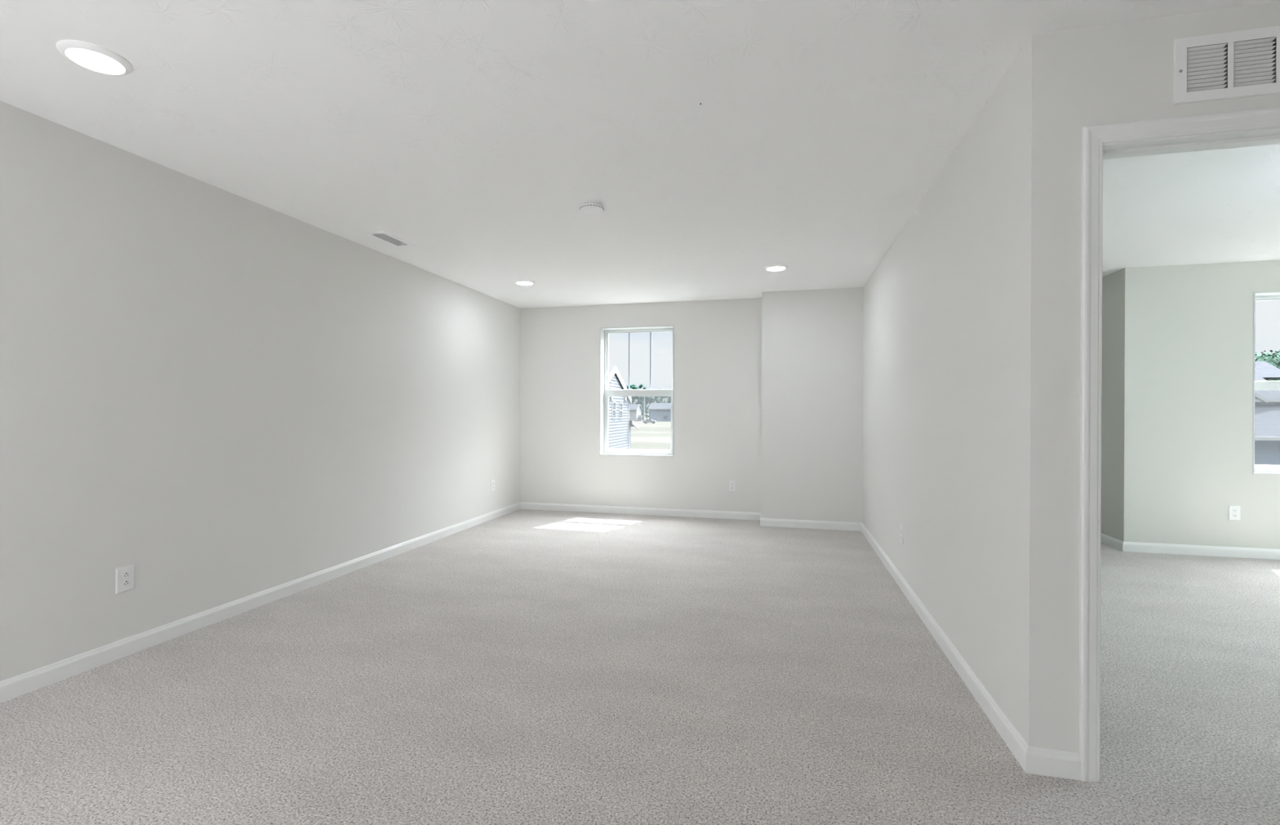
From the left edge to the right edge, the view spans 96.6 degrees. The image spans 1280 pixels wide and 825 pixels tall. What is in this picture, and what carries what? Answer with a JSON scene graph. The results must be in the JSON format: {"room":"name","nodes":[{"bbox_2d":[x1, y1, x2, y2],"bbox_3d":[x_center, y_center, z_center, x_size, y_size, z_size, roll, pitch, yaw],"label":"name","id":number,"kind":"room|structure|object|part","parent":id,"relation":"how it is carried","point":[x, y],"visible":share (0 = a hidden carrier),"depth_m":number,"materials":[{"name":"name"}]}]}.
{"room":"empty living room","nodes":[
{"label":"empty living room","id":0,"kind":"room"},
{"bbox_2d":[0,100,520,681],"bbox_3d":[-2.747,-0.044,2.111,0.200,2.440,10.387,0,0,14],"label":"wall","id":1,"kind":"structure","parent":0,"point":[221,395],"depth_m":3.10,"materials":[{"name":"white paint"}]},
{"bbox_2d":[115,564,134,594],"bbox_3d":[-2.484,0.804,2.753,0.010,0.122,0.080,0,0,14],"label":"wall outlet","id":2,"kind":"object","parent":1,"relation":"attached to","point":[125,575],"visible":1,"depth_m":2.75,"materials":[{"name":"white plastic"}]},
{"bbox_2d":[121,571,130,578],"bbox_3d":[-2.481,0.785,2.752,0.003,0.028,0.034,0,0,14],"label":"receptacle","id":3,"kind":"object","parent":2,"relation":"attached to","point":[125,575],"depth_m":2.75,"materials":[{"name":"white plastic"}]},
{"bbox_2d":[121,579,130,586],"bbox_3d":[-2.481,0.824,2.752,0.003,0.028,0.034,0,0,14],"label":"receptacle","id":4,"kind":"object","parent":2,"relation":"attached to","point":[125,583],"depth_m":2.75,"materials":[{"name":"white plastic"}]},
{"bbox_2d":[0,502,520,703],"bbox_3d":[-2.647,1.134,2.087,0.014,0.083,9.987,0,0,14],"label":"baseboard","id":5,"kind":"structure","parent":1,"relation":"attached to","point":[15,686],"depth_m":3.09,"materials":[{"name":"white wood"}]},
{"bbox_2d":[490,480,494,491],"bbox_3d":[-1.618,0.805,6.274,0.010,0.122,0.080,0,0,14],"label":"wall outlet","id":6,"kind":"object","parent":1,"relation":"attached to","point":[492,482],"visible":1,"depth_m":6.26,"materials":[{"name":"white plastic"}]},
{"bbox_2d":[0,509,1279,824],"bbox_3d":[1.896,1.318,0.970,9.772,0.250,10.387,0,0,14],"label":"floor","id":7,"kind":"structure","parent":0,"point":[521,667],"depth_m":2.30,"materials":[{"name":"carpet"}]},
{"bbox_2d":[0,0,1279,308],"bbox_3d":[1.905,-1.347,0.965,9.772,0.200,10.387,0,0,14],"label":"ceiling","id":8,"kind":"structure","parent":0,"point":[475,135],"depth_m":2.48,"materials":[{"name":"white paint"}]},
{"bbox_2d":[56,39,133,75],"bbox_3d":[-1.933,-1.253,2.025,0.198,0.017,0.198,0,0,14],"label":"recessed light","id":9,"kind":"object","parent":8,"relation":"in","point":[91,56],"visible":1,"depth_m":2.00,"materials":[{"name":"white plastic"}]},
{"bbox_2d":[65,48,124,73],"bbox_3d":[-1.933,-1.247,2.025,0.153,0.005,0.153,0,0,14],"label":"diffuser","id":10,"kind":"object","parent":9,"relation":"attached to","point":[97,60],"depth_m":2.01,"materials":[{"name":"white plastic"}]},
{"bbox_2d":[364,231,415,247],"bbox_3d":[-1.815,-1.259,4.151,0.158,0.011,0.355,0,0,14],"label":"ceiling vent","id":11,"kind":"object","parent":8,"relation":"in","point":[384,236],"visible":1,"depth_m":4.12,"materials":[{"name":"white plastic"}]},
{"bbox_2d":[514,280,535,285],"bbox_3d":[-1.115,-1.256,5.515,0.198,0.017,0.198,0,0,14],"label":"recessed light","id":12,"kind":"object","parent":8,"relation":"in","point":[525,282],"visible":1,"depth_m":5.48,"materials":[{"name":"white plastic"}]},
{"bbox_2d":[516,281,533,284],"bbox_3d":[-1.115,-1.250,5.515,0.153,0.005,0.153,0,0,14],"label":"diffuser","id":13,"kind":"object","parent":12,"relation":"attached to","point":[517,282],"depth_m":5.49,"materials":[{"name":"white plastic"}]},
{"bbox_2d":[580,202,603,214],"bbox_3d":[-0.293,-1.238,3.470,0.143,0.040,0.143,0,0,14],"label":"smoke detector","id":14,"kind":"object","parent":8,"relation":"attached to","point":[589,208],"visible":1,"depth_m":3.43,"materials":[{"name":"white plastic"}]},
{"bbox_2d":[764,264,787,271],"bbox_3d":[1.174,-1.247,4.921,0.198,0.017,0.198,0,0,14],"label":"recessed light","id":15,"kind":"object","parent":8,"relation":"in","point":[772,267],"visible":1,"depth_m":4.89,"materials":[{"name":"white plastic"}]},
{"bbox_2d":[767,266,785,271],"bbox_3d":[1.174,-1.241,4.921,0.153,0.005,0.153,0,0,14],"label":"diffuser","id":16,"kind":"object","parent":15,"relation":"attached to","point":[770,268],"depth_m":4.91,"materials":[{"name":"white plastic"}]},
{"bbox_2d":[520,297,762,512],"bbox_3d":[0.410,-0.041,6.580,4.196,2.440,0.200,0,0,14],"label":"wall","id":17,"kind":"structure","parent":0,"point":[717,379],"depth_m":6.54,"materials":[{"name":"white paint"}]},
{"bbox_2d":[599,324,674,457],"bbox_3d":[-0.020,-0.247,6.688,0.884,1.496,0.214,0,0,14],"label":"window","id":18,"kind":"structure","parent":17,"relation":"in","point":[604,393],"depth_m":6.72,"materials":[{"name":"white plastic"}]},
{"bbox_3d":[-0.010,0.099,6.732,0.832,0.740,0.036,0,0,14],"label":"sash","id":19,"kind":"part","parent":18,"relation":"part of","materials":[{"name":"glass"}]},
{"bbox_3d":[0.000,-0.594,6.763,0.828,0.746,0.026,0,0,14],"label":"sash","id":20,"kind":"part","parent":18,"relation":"part of","materials":[{"name":"clear glass"}]},
{"bbox_2d":[520,502,761,520],"bbox_3d":[-0.062,1.136,6.586,2.884,0.083,0.014,0,0,14],"label":"baseboard","id":21,"kind":"structure","parent":17,"relation":"attached to","point":[524,505],"depth_m":6.55,"materials":[{"name":"white wood"}]},
{"bbox_2d":[728,480,736,492],"bbox_3d":[1.024,0.817,6.321,0.080,0.122,0.010,0,0,14],"label":"wall outlet","id":22,"kind":"object","parent":17,"relation":"attached to","point":[732,484],"visible":1,"depth_m":6.32,"materials":[{"name":"white plastic"}]},
{"bbox_2d":[761,287,863,523],"bbox_3d":[1.788,-0.035,5.975,0.992,2.440,0.315,0,0,14],"label":"wall","id":23,"kind":"structure","parent":0,"point":[812,340],"depth_m":5.82,"materials":[{"name":"white paint"}]},
{"bbox_2d":[760,518,862,531],"bbox_3d":[1.738,1.143,5.819,1.006,0.083,0.014,0,0,14],"label":"baseboard","id":24,"kind":"structure","parent":23,"relation":"attached to","point":[807,524],"depth_m":5.81,"materials":[{"name":"white wood"}]},
{"bbox_2d":[862,35,1031,745],"bbox_3d":[1.829,-0.032,3.941,0.060,2.440,4.246,0,0,14],"label":"wall","id":25,"kind":"structure","parent":0,"point":[947,333],"depth_m":2.54,"materials":[{"name":"white paint"}]},
{"bbox_2d":[900,524,903,545],"bbox_3d":[1.768,0.827,3.855,0.010,0.122,0.080,0,0,14],"label":"wall outlet","id":26,"kind":"object","parent":25,"relation":"attached to","point":[901,526],"visible":1,"depth_m":3.83,"materials":[{"name":"white plastic"}]},
{"bbox_2d":[861,523,1028,773],"bbox_3d":[1.750,1.146,3.792,0.014,0.083,3.945,0,0,14],"label":"baseboard","id":27,"kind":"structure","parent":25,"relation":"attached to","point":[1005,728],"depth_m":2.53,"materials":[{"name":"white wood"}]},
{"bbox_2d":[1101,273,1112,537],"bbox_3d":[4.323,-0.026,5.286,0.120,2.440,0.442,0,0,14],"label":"wall","id":28,"kind":"structure","parent":0,"point":[1107,281],"depth_m":5.17,"materials":[{"name":"white paint"}]},
{"bbox_2d":[1101,533,1123,551],"bbox_3d":[4.230,1.152,5.205,0.014,0.083,0.646,0,0,14],"label":"baseboard","id":29,"kind":"structure","parent":28,"relation":"attached to","point":[1108,540],"depth_m":5.05,"materials":[{"name":"white wood"}]},
{"bbox_2d":[1028,0,1279,752],"bbox_3d":[2.511,-0.026,1.618,2.496,2.440,0.060,0,0,14],"label":"wall","id":30,"kind":"structure","parent":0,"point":[1122,72],"depth_m":1.86,"materials":[{"name":"white paint"}]},
{"bbox_2d":[1026,746,1080,781],"bbox_3d":[1.349,1.148,1.867,0.157,0.083,0.014,0,0,14],"label":"baseboard","id":31,"kind":"structure","parent":30,"relation":"attached to","point":[1039,761],"depth_m":1.86,"materials":[{"name":"white wood"}]},
{"bbox_2d":[1078,106,1279,782],"bbox_3d":[1.893,0.134,1.801,0.922,2.115,0.153,0,0,14],"label":"door frame","id":32,"kind":"structure","parent":30,"relation":"attached to","point":[1255,126],"depth_m":1.83,"materials":[{"name":"white wood"}]},
{"bbox_2d":[1173,25,1279,104],"bbox_3d":[1.881,-1.069,1.764,0.409,0.202,0.065,0,0,14],"label":"return air grille","id":33,"kind":"object","parent":30,"relation":"attached to","point":[1242,63],"visible":0.99,"depth_m":1.76,"materials":[{"name":"white metal"}]},
{"bbox_2d":[1111,260,1279,549],"bbox_3d":[5.945,-0.020,4.562,3.615,2.440,0.190,0,0,14],"label":"wall","id":34,"kind":"structure","parent":0,"point":[1182,362],"depth_m":4.79,"materials":[{"name":"white paint"}]},
{"bbox_2d":[1123,542,1279,559],"bbox_3d":[5.817,1.159,4.489,3.439,0.083,0.014,0,0,14],"label":"baseboard","id":35,"kind":"structure","parent":34,"relation":"attached to","point":[1135,547],"depth_m":4.76,"materials":[{"name":"white wood"}]},
{"bbox_2d":[1228,505,1240,520],"bbox_3d":[4.917,0.832,4.712,0.080,0.122,0.010,0,0,14],"label":"wall outlet","id":36,"kind":"object","parent":34,"relation":"attached to","point":[1233,511],"visible":1,"depth_m":4.71,"materials":[{"name":"white plastic"}]},
{"bbox_2d":[1253,291,1279,475],"bbox_3d":[5.494,-0.240,4.676,0.884,1.497,0.204,0,0,14],"label":"window","id":37,"kind":"structure","parent":34,"relation":"in","point":[1264,295],"depth_m":4.75,"materials":[{"name":"grey plastic"}]},
{"bbox_3d":[5.503,0.107,4.715,0.832,0.740,0.036,0,0,14],"label":"sash","id":38,"kind":"part","parent":37,"relation":"part of","materials":[{"name":"grey plastic"}]},
{"bbox_3d":[5.513,-0.587,4.746,0.828,0.747,0.026,0,0,14],"label":"sash","id":39,"kind":"part","parent":37,"relation":"part of","materials":[{"name":"grey plastic"}]},
{"label":"outside","id":40,"kind":"structure","parent":0,"visible":0},
{"bbox_2d":[630,413,671,449],"bbox_3d":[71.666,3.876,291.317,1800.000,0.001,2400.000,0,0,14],"label":"ground","id":41,"kind":"structure","parent":40,"point":[650,436],"depth_m":95.21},
{"bbox_2d":[608,365,639,448],"bbox_3d":[-5.891,0.412,40.603,9.460,7.187,10.302,0,0,14],"label":"neighbouring house","id":42,"kind":"structure","parent":41,"relation":"on","point":[620,425],"depth_m":39.80,"materials":[{"name":"grey wood"}]},
{"bbox_3d":[-1.800,-0.164,38.699,0.050,1.000,0.640,0,0,14],"label":"pane","id":43,"kind":"part","parent":42,"relation":"part of","materials":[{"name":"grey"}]},
{"bbox_3d":[-1.393,-0.145,40.355,0.050,1.000,0.640,0,0,14],"label":"pane","id":44,"kind":"part","parent":42,"relation":"part of","materials":[{"name":"grey glass"}]},
{"bbox_2d":[626,383,639,404],"bbox_3d":[-3.614,-5.274,276.589,8.733,17.848,7.334,0,0,14],"label":"tree","id":45,"kind":"object","parent":41,"relation":"on","point":[633,387],"visible":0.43,"depth_m":276.52,"materials":[{"name":"green plant"}]},
{"bbox_2d":[629,404,642,421],"bbox_3d":[-2.740,0.028,248.348,5.578,7.337,9.900,0,0,14],"label":"house","id":46,"kind":"structure","parent":41,"relation":"on","point":[635,410],"depth_m":244.32,"materials":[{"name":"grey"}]},
{"bbox_2d":[632,388,644,405],"bbox_3d":[-1.155,-5.091,290.947,8.787,17.454,8.327,0,0,14],"label":"tree","id":47,"kind":"object","parent":41,"relation":"on","point":[641,402],"visible":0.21,"depth_m":289.86,"materials":[{"name":"green plant"}]},
{"bbox_2d":[637,415,643,421],"bbox_3d":[0.231,2.423,245.559,1.727,2.576,3.507,0,0,14],"label":"garden shed","id":48,"kind":"object","parent":41,"relation":"on","point":[640,417],"visible":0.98,"depth_m":244.21,"materials":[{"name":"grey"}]},
{"bbox_2d":[638,384,647,408],"bbox_3d":[1.228,-6.008,304.287,6.244,19.261,7.207,0,0,14],"label":"tree","id":49,"kind":"object","parent":41,"relation":"on","point":[641,385],"visible":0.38,"depth_m":304.10,"materials":[{"name":"green plant"}]},
{"bbox_2d":[641,408,649,419],"bbox_3d":[3.111,0.950,256.515,4.106,5.505,4.109,0,0,14],"label":"tree","id":50,"kind":"object","parent":41,"relation":"on","point":[646,415],"visible":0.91,"depth_m":255.80,"materials":[{"name":"green plant"}]},
{"bbox_2d":[643,387,655,419],"bbox_3d":[4.864,-4.072,275.475,7.144,15.503,7.467,0,0,14],"label":"tree","id":51,"kind":"object","parent":41,"relation":"on","point":[651,400],"visible":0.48,"depth_m":274.63,"materials":[{"name":"green plant"}]},
{"bbox_2d":[642,419,656,423],"bbox_3d":[3.294,3.059,194.859,4.450,1.480,1.800,0,0,14],"label":"parked car","id":52,"kind":"object","parent":41,"relation":"on","point":[646,421],"visible":0.92,"depth_m":194.13,"materials":[{"name":"grey paint"}]},
{"bbox_2d":[648,388,666,403],"bbox_3d":[7.799,-4.423,288.201,9.780,16.186,9.482,0,0,14],"label":"tree","id":53,"kind":"object","parent":41,"relation":"on","point":[658,401],"visible":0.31,"depth_m":285.37,"materials":[{"name":"green plant"}]},
{"bbox_2d":[648,403,671,421],"bbox_3d":[10.911,-0.175,245.504,12.597,7.842,11.100,0,0,14],"label":"house","id":54,"kind":"structure","parent":41,"relation":"on","point":[658,411],"depth_m":241.24,"materials":[{"name":"grey"}]},
{"bbox_2d":[657,395,670,403],"bbox_3d":[13.293,-4.122,301.460,10.054,15.579,8.210,0,0,14],"label":"tree","id":55,"kind":"object","parent":41,"relation":"on","point":[668,397],"visible":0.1,"depth_m":301.63,"materials":[{"name":"green plant"}]},
{"bbox_2d":[666,395,671,403],"bbox_3d":[14.966,-3.309,271.740,7.957,14.056,8.801,0,0,14],"label":"tree","id":56,"kind":"object","parent":41,"relation":"on","point":[669,398],"visible":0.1,"depth_m":270.61,"materials":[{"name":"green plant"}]},
{"bbox_2d":[1254,361,1279,465],"bbox_3d":[39.025,0.309,38.378,7.730,7.698,13.420,0,0,14],"label":"house","id":57,"kind":"structure","parent":41,"relation":"on","point":[1267,402],"depth_m":34.00,"materials":[{"name":"grey"}]},
{"bbox_2d":[1255,350,1279,381],"bbox_3d":[60.252,-0.955,55.406,7.656,10.312,6.238,0,0,39],"label":"tree","id":58,"kind":"object","parent":41,"relation":"on","point":[1274,361],"visible":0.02,"depth_m":54.46,"materials":[{"name":"green plant"}]},
{"bbox_2d":[1261,349,1279,357],"bbox_3d":[82.677,-2.042,74.144,8.999,12.576,8.418,0,0,14],"label":"tree","id":59,"kind":"object","parent":41,"relation":"on","point":[1278,353],"visible":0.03,"depth_m":73.50,"materials":[{"name":"green plant"}]}
]}

